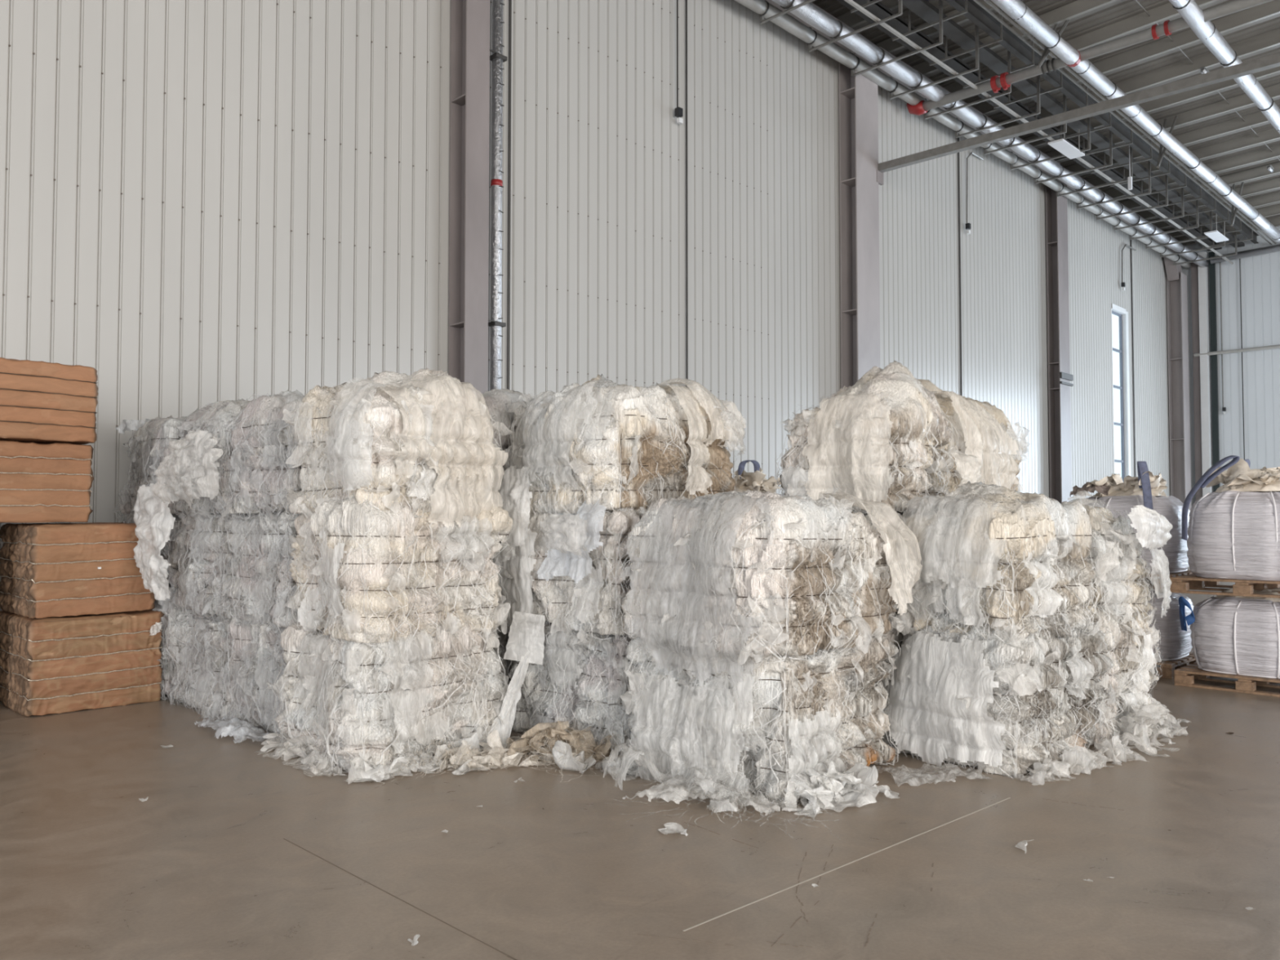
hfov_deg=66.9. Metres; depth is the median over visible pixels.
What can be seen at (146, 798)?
scrap
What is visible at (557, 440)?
drape
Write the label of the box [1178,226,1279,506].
wall
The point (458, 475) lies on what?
drape
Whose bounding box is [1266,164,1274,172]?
cluster
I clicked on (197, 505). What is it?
drape
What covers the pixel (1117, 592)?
drape
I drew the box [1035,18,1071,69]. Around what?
brace
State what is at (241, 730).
sheet
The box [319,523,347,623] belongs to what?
drape
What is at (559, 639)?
drape
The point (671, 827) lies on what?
scrap
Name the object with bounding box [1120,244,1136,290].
hanging cable
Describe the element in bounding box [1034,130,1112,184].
hanger
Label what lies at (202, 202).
wall
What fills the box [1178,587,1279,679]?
bag
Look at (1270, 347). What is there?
wall rail
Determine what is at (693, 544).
drape
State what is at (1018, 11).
insulated pipe
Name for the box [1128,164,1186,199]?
support
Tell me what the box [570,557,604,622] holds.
drape
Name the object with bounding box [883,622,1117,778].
bale
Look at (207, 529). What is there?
drape
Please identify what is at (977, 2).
rail
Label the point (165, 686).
bale
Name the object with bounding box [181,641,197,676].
drape
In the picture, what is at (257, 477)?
bale
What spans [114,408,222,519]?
bale
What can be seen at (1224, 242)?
hanger
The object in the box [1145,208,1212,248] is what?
hanger
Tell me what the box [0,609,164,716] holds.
bale
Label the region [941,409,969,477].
drape
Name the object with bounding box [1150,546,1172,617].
film wing
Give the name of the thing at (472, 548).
drape
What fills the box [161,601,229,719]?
bale
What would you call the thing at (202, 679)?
drape
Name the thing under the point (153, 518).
film
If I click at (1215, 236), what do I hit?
diffuser
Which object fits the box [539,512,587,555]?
sheet
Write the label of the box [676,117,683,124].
socket
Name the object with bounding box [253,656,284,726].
drape
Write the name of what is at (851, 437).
drape
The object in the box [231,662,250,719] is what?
drape
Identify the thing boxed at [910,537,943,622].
drape
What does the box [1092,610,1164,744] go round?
bale
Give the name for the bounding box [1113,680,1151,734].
drape
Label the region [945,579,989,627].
drape
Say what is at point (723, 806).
scrap
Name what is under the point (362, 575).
bale
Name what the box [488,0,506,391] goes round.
insulated riser
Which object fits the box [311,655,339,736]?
drape
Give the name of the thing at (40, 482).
bale
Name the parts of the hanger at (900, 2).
hanger post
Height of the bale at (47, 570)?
0.752 m
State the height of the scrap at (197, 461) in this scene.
0.636 m
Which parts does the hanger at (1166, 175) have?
hanger post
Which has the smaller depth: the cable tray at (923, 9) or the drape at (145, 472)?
the drape at (145, 472)
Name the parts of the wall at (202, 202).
wall panel, wall panel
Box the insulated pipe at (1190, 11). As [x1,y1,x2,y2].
[1168,0,1279,133]
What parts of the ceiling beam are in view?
plate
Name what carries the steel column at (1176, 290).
on the floor
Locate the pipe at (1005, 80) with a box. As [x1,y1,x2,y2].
[906,0,1273,115]
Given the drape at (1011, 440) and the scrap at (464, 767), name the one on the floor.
the scrap at (464, 767)
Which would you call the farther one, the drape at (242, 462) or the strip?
the drape at (242, 462)
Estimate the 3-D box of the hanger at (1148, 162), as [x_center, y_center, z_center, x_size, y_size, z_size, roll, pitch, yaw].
[13.006,-8.184,26.616,1.915,1.046,0.051,-2,-3,45]
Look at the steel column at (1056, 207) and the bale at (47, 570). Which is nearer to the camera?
the bale at (47, 570)
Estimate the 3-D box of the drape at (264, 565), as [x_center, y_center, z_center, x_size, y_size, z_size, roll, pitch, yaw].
[-2.717,0.788,7.006,0.315,0.449,0.069,-2,-3,44]
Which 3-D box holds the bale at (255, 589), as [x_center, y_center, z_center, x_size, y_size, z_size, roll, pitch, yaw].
[-2.491,0.616,7.519,1.373,1.021,1.218,-2,-3,44]
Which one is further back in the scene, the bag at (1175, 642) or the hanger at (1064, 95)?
the hanger at (1064, 95)
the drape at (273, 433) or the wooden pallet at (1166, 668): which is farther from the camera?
the wooden pallet at (1166, 668)
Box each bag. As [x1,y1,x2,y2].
[733,460,782,495]
[1085,461,1190,573]
[1144,577,1193,660]
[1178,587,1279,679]
[1181,455,1279,580]
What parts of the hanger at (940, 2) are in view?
hanger post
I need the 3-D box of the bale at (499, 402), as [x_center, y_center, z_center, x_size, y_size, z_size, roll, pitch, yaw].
[-1.183,-0.213,8.126,1.324,1.062,1.363,2,-3,-45]
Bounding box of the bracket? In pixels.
[1059,372,1073,386]
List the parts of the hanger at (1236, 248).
hanger post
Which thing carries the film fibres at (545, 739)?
on the floor
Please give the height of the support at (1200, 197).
0.640 m
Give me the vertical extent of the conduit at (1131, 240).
10.400 m
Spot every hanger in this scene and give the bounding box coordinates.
[760,0,815,24]
[808,0,902,52]
[851,0,942,77]
[889,24,978,99]
[924,49,1011,119]
[955,75,1040,137]
[984,93,1066,155]
[1010,117,1090,169]
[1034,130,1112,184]
[1056,146,1133,196]
[1076,160,1151,208]
[1096,174,1168,220]
[1113,187,1184,230]
[1129,200,1199,239]
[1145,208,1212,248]
[1160,219,1225,257]
[1173,228,1237,265]
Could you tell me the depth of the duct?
33.84 m
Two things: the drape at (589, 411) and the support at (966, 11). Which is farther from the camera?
the support at (966, 11)
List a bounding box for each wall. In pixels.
[0,0,1170,610]
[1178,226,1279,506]
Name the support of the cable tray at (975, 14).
attached to the support at (873, 2)
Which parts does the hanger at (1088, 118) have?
hanger post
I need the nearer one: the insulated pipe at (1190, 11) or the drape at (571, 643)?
the drape at (571, 643)
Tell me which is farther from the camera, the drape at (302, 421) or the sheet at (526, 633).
the sheet at (526, 633)
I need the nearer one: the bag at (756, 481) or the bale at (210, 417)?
the bale at (210, 417)
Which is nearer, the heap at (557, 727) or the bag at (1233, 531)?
the heap at (557, 727)
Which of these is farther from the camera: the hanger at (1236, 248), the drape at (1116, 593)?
the hanger at (1236, 248)
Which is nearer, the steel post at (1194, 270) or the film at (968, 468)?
the film at (968, 468)
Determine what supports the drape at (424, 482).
hanging from the bale at (424, 439)
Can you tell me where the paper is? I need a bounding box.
[149,622,162,635]
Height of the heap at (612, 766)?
0.143 m
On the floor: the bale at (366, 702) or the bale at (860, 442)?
the bale at (366, 702)
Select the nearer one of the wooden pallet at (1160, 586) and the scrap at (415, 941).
the scrap at (415, 941)
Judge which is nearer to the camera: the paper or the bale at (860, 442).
the bale at (860, 442)
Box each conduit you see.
[506,0,511,390]
[685,0,688,379]
[957,133,962,396]
[1130,240,1135,476]
[1239,258,1244,459]
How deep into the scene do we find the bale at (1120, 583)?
6.77 m
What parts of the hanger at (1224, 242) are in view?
hanger post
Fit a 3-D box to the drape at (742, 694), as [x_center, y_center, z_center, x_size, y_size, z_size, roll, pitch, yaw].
[0.568,1.209,5.529,0.068,0.367,0.223,2,-3,-45]
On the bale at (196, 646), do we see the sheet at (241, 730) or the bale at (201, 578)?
the bale at (201, 578)
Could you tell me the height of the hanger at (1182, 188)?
1.046 m
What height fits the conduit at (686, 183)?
11.000 m
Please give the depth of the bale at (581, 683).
6.64 m
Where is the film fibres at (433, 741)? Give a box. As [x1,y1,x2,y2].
[342,734,509,783]
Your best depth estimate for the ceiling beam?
16.68 m
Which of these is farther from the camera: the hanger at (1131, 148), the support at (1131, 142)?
the hanger at (1131, 148)
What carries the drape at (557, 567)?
hanging from the bale at (577, 593)
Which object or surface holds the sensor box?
hanging from the ceiling
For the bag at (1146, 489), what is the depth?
9.74 m
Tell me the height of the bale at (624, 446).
1.142 m
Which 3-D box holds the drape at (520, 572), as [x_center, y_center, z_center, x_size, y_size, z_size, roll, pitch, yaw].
[-0.949,0.658,7.066,0.582,0.968,0.152,-2,-3,40]
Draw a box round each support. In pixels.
[850,0,882,13]
[892,0,968,40]
[929,8,1003,66]
[963,35,1034,88]
[993,67,1062,108]
[1035,80,1088,119]
[1046,112,1111,144]
[1072,118,1133,159]
[1090,135,1152,173]
[1110,150,1170,186]
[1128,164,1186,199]
[1145,177,1201,210]
[1161,189,1216,219]
[1175,200,1229,230]
[1189,211,1241,239]
[1201,220,1253,248]
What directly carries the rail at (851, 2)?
on the hanger at (762, 20)
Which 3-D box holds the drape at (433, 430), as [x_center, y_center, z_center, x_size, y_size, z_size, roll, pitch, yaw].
[-1.412,-0.348,6.419,0.537,0.777,0.954,-2,-3,44]
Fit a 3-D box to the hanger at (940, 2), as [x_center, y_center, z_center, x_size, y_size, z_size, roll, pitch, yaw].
[4.847,-8.475,18.376,1.915,1.046,0.051,-2,-3,45]
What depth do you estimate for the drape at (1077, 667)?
6.29 m
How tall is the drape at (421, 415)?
0.358 m
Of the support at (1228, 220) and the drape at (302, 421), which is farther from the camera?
the support at (1228, 220)
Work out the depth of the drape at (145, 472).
8.68 m
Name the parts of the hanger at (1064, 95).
hanger post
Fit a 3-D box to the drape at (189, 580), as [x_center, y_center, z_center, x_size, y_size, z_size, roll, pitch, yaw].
[-3.692,0.850,7.854,0.081,0.330,0.400,2,-3,-40]
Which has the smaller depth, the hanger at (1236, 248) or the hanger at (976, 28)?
the hanger at (976, 28)
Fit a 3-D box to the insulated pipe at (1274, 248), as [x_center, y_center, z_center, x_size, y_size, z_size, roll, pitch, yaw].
[24.562,-7.999,29.244,13.006,0.590,0.240,-2,-3,45]
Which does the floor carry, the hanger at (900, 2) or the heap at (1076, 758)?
the heap at (1076, 758)
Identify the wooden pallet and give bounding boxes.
[1144,569,1193,589]
[1154,652,1195,679]
[1169,573,1279,598]
[1173,662,1279,697]
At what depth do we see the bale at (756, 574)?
5.70 m
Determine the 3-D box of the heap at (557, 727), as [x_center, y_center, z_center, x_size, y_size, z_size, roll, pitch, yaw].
[-0.440,1.701,6.404,0.914,0.244,0.595,0,-2,3]
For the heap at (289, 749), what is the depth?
6.26 m
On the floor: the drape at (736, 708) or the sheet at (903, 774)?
the sheet at (903, 774)
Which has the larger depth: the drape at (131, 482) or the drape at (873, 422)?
the drape at (131, 482)
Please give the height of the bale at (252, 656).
0.970 m
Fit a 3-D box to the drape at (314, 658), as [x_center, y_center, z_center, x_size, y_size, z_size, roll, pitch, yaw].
[-2.166,1.259,6.394,0.369,0.473,0.148,-2,-3,45]
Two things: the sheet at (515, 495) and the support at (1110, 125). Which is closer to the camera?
the sheet at (515, 495)
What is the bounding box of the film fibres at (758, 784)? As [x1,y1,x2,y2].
[615,764,865,838]
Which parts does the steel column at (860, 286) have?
stiffener plate, stiffener plate, stiffener plate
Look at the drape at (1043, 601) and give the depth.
6.12 m
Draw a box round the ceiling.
[812,0,1279,245]
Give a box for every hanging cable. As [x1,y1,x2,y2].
[675,0,683,124]
[965,151,983,234]
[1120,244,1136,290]
[1219,262,1226,414]
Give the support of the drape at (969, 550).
hanging from the bale at (966, 536)
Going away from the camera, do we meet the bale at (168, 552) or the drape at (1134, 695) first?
the drape at (1134, 695)
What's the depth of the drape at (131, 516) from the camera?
8.85 m
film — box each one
[133,483,175,599]
[950,449,981,486]
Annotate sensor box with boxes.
[1128,145,1132,190]
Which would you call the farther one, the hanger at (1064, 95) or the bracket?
the bracket
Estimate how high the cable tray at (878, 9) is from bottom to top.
0.115 m
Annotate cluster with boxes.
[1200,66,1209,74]
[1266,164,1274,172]
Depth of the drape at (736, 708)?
5.68 m
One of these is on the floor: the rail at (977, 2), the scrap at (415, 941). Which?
the scrap at (415, 941)
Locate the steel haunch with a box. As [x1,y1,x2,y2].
[1164,248,1182,280]
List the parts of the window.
frame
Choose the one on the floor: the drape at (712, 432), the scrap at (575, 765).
the scrap at (575, 765)
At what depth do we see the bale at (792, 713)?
5.71 m
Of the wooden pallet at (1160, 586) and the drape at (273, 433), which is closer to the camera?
the drape at (273, 433)
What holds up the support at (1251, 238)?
attached to the ceiling
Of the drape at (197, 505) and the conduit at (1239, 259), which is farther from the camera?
the conduit at (1239, 259)
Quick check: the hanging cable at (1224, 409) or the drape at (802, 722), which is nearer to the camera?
the drape at (802, 722)
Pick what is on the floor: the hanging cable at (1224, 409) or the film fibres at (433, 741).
the film fibres at (433, 741)
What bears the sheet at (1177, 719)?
on the floor
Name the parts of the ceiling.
sag rod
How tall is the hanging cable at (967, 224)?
2.047 m
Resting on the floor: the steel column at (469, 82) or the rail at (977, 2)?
the steel column at (469, 82)
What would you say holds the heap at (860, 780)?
on the floor
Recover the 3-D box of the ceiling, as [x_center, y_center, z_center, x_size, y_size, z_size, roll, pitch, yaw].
[9.733,-9.939,7.774,24.600,1.325,52.240,-2,-3,45]
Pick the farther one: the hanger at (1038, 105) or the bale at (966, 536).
the hanger at (1038, 105)
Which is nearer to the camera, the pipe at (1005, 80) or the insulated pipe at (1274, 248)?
the pipe at (1005, 80)
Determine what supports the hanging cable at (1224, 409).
hanging from the wall at (1260, 273)
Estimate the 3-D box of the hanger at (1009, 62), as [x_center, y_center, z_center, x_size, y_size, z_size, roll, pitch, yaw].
[6.887,-8.402,20.436,1.915,1.046,0.051,-2,-3,45]
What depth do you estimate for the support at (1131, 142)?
24.00 m
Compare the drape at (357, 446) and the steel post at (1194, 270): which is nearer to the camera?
the drape at (357, 446)
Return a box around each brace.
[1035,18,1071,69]
[1156,115,1177,168]
[1230,182,1244,226]
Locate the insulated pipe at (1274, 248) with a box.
[1209,244,1279,263]
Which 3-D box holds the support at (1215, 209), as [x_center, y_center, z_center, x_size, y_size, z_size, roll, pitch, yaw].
[16.579,-8.323,29.291,1.500,0.640,0.040,-2,-3,45]
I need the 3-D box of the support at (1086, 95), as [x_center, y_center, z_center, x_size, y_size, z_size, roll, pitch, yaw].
[9.439,-8.577,22.081,1.500,0.640,0.040,-2,-3,45]
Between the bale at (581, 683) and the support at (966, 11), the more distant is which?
the support at (966, 11)
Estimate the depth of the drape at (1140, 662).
6.83 m
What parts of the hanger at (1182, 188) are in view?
hanger post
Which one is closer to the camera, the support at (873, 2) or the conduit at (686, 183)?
the conduit at (686, 183)
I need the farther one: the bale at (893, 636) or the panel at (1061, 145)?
the panel at (1061, 145)
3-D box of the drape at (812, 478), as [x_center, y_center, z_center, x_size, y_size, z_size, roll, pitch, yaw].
[1.213,0.062,6.947,0.436,0.403,0.084,-1,-3,36]
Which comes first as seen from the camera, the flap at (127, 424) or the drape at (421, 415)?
the drape at (421, 415)
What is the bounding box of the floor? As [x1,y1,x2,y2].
[0,566,1279,959]
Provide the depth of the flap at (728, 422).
7.01 m
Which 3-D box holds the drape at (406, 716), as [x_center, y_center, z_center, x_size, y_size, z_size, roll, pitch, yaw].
[-1.450,1.513,6.086,0.106,0.370,0.248,-2,-3,45]
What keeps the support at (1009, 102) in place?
attached to the ceiling
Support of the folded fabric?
on the bag at (1146, 489)
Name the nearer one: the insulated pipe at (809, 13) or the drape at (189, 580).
the drape at (189, 580)
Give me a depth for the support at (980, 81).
19.96 m
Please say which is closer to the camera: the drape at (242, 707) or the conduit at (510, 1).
the drape at (242, 707)
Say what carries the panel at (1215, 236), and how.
hanging from the hanger at (1211, 212)
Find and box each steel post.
[1191,262,1202,500]
[1197,251,1213,496]
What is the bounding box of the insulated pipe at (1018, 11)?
[991,0,1279,242]
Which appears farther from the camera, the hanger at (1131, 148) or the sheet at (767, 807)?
the hanger at (1131, 148)
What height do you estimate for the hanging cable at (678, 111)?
3.230 m
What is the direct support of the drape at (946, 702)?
hanging from the bale at (993, 705)
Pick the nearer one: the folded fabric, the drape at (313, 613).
the drape at (313, 613)
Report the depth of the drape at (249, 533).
7.23 m
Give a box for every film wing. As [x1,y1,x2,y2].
[1127,505,1172,551]
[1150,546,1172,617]
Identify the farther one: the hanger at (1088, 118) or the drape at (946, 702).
the hanger at (1088, 118)
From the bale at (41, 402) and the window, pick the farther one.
the window
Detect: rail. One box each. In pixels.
[844,0,1233,264]
[973,0,1276,244]
[1193,344,1279,356]
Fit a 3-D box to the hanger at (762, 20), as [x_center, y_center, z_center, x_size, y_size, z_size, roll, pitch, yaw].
[2.807,-8.547,16.316,1.915,1.046,0.051,-2,-3,45]
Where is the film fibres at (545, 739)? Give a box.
[461,723,634,782]
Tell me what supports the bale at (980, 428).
on the bale
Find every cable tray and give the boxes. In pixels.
[835,0,1222,251]
[896,0,1244,248]
[944,0,1258,244]
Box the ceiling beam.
[876,53,1279,185]
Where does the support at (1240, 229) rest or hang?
attached to the ceiling
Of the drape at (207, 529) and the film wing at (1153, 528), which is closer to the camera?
the film wing at (1153, 528)
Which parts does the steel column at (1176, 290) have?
stiffener plate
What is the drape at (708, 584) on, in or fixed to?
hanging from the bale at (756, 574)
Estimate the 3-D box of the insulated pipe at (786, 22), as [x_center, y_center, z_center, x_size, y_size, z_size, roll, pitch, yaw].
[9.265,-7.975,24.075,0.262,0.257,28.966,-2,-3,45]
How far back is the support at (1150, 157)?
25.12 m
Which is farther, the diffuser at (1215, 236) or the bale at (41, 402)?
the diffuser at (1215, 236)
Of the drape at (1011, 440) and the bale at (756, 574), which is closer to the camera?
the bale at (756, 574)
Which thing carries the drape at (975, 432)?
hanging from the bale at (980, 428)
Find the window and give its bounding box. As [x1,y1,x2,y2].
[1111,303,1130,482]
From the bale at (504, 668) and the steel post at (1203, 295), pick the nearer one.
the bale at (504, 668)
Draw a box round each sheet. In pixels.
[194,715,281,743]
[492,465,532,564]
[503,611,545,664]
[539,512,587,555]
[603,744,753,798]
[622,782,780,815]
[876,762,993,786]
[1170,718,1190,724]
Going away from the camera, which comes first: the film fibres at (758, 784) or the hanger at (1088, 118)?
the film fibres at (758, 784)
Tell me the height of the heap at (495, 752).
0.205 m
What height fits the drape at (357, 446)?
0.764 m
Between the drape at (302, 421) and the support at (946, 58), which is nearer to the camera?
the drape at (302, 421)
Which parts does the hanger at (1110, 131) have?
hanger post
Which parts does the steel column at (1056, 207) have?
stiffener plate, stiffener plate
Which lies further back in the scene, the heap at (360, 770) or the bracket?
the bracket
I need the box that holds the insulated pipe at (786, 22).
[733,0,1191,268]
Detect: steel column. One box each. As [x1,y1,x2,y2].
[448,0,489,394]
[838,53,879,387]
[1044,178,1071,503]
[1166,272,1191,512]
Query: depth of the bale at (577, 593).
6.56 m
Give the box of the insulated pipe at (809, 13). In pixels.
[771,0,1208,267]
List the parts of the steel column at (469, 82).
stiffener plate, stiffener plate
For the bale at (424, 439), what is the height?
1.133 m
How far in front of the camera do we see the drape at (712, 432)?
6.95 m
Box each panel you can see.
[1048,102,1084,159]
[1204,213,1228,242]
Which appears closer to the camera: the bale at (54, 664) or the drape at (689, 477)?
the drape at (689, 477)
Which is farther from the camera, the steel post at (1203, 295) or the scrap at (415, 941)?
the steel post at (1203, 295)
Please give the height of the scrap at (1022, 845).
0.023 m
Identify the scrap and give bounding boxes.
[138,796,148,801]
[151,427,222,510]
[160,744,173,747]
[407,933,419,946]
[452,759,497,774]
[513,777,524,782]
[551,740,595,773]
[657,822,688,835]
[706,795,737,813]
[1014,839,1034,853]
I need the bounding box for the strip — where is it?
[489,655,528,748]
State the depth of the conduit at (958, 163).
22.83 m
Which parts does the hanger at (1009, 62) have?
hanger post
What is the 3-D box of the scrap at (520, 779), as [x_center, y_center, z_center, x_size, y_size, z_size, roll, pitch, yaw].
[-0.710,1.775,5.740,0.059,0.053,0.130,0,-2,7]
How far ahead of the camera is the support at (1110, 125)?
22.98 m
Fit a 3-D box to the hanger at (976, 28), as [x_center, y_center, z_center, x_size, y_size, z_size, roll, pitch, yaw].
[5.867,-8.438,19.406,1.915,1.046,0.051,-2,-3,45]
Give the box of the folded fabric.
[1070,481,1111,496]
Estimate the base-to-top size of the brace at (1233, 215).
1.689 m
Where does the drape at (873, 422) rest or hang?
hanging from the bale at (860, 442)
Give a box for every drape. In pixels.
[124,511,134,523]
[128,443,134,486]
[136,435,151,478]
[178,565,196,606]
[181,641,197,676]
[187,514,216,562]
[191,495,201,514]
[193,652,213,702]
[230,449,255,488]
[231,513,264,548]
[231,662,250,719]
[251,556,274,618]
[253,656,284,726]
[263,418,282,464]
[292,400,312,446]
[293,633,329,707]
[297,577,328,631]
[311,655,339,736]
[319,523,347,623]
[326,377,385,492]
[333,400,373,488]
[368,374,495,486]
[378,629,433,729]
[390,691,424,753]
[400,400,437,446]
[406,455,448,500]
[426,444,507,527]
[435,516,477,562]
[449,516,492,573]
[497,506,537,633]
[504,380,611,493]
[537,497,606,583]
[544,391,577,439]
[545,630,582,688]
[550,631,580,689]
[565,387,614,444]
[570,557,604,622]
[619,491,774,686]
[626,668,748,795]
[635,671,679,764]
[656,538,680,588]
[657,377,746,448]
[658,384,712,494]
[680,531,715,615]
[724,662,754,726]
[781,459,837,500]
[786,706,846,789]
[801,392,897,502]
[862,411,883,444]
[883,631,1005,767]
[893,493,1008,589]
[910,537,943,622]
[931,390,1019,490]
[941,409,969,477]
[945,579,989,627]
[1004,425,1021,459]
[1022,546,1063,617]
[1065,645,1093,698]
[1096,565,1127,616]
[1098,560,1135,611]
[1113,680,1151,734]
[1118,617,1154,709]
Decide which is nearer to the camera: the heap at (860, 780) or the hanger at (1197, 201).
the heap at (860, 780)
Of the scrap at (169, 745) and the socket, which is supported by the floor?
the scrap at (169, 745)
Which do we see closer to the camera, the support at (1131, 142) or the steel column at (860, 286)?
the steel column at (860, 286)
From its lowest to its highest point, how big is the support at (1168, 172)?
0.640 m
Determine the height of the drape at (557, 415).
0.371 m
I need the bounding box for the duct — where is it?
[1208,251,1220,491]
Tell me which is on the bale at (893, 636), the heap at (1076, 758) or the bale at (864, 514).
the bale at (864, 514)
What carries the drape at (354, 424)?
hanging from the bale at (424, 439)
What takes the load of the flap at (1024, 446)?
attached to the bale at (980, 428)
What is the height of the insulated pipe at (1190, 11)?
0.298 m
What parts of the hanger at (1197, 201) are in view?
hanger post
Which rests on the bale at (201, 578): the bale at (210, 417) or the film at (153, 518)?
the bale at (210, 417)
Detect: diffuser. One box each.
[1048,138,1084,159]
[1204,230,1228,242]
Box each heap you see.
[254,729,347,777]
[346,732,482,783]
[435,729,596,773]
[506,720,633,767]
[595,750,685,780]
[772,761,899,817]
[1014,730,1148,785]
[1115,702,1187,756]
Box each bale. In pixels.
[0,357,97,444]
[0,440,93,522]
[0,522,155,617]
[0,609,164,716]
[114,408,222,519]
[120,507,231,611]
[151,600,182,700]
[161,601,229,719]
[169,398,249,522]
[169,506,233,620]
[212,389,305,522]
[215,504,299,631]
[217,614,286,737]
[266,619,508,771]
[282,368,513,527]
[282,490,512,648]
[478,388,541,488]
[493,623,513,684]
[497,497,643,640]
[501,620,635,756]
[504,373,746,519]
[617,488,922,686]
[620,634,900,801]
[774,360,953,516]
[862,510,914,631]
[881,622,905,747]
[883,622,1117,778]
[891,481,1104,646]
[901,378,1023,496]
[1009,490,1157,627]
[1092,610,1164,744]
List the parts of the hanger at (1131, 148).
hanger post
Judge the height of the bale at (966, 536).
1.088 m
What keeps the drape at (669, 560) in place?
hanging from the bale at (756, 574)
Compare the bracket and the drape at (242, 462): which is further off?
the bracket
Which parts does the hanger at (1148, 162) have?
hanger post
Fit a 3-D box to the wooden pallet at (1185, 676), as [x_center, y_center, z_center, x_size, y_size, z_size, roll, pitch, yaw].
[5.793,1.849,9.050,1.140,0.142,1.100,-2,-3,45]
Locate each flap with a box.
[115,418,151,434]
[713,405,746,455]
[1006,422,1028,461]
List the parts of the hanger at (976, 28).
hanger post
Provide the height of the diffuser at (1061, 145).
0.040 m
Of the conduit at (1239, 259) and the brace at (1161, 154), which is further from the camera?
the conduit at (1239, 259)
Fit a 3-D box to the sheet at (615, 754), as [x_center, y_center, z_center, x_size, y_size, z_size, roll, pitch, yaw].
[0.236,1.684,5.622,1.059,0.222,0.547,-2,-3,45]
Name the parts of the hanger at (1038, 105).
hanger post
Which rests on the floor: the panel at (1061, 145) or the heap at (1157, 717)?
the heap at (1157, 717)
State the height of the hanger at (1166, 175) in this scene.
1.046 m
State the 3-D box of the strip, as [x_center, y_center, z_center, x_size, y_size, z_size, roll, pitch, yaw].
[-0.899,1.506,6.563,0.318,0.644,0.077,0,-2,13]
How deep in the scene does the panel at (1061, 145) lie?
22.75 m
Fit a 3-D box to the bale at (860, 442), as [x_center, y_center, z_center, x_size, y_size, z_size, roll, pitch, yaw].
[1.685,-0.279,7.217,1.124,1.266,1.139,-2,-3,40]
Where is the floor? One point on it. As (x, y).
(232, 851)
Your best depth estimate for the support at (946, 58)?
18.89 m
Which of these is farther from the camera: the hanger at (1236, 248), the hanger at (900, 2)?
the hanger at (1236, 248)
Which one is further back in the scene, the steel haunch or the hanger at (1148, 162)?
the steel haunch
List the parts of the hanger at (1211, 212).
hanger post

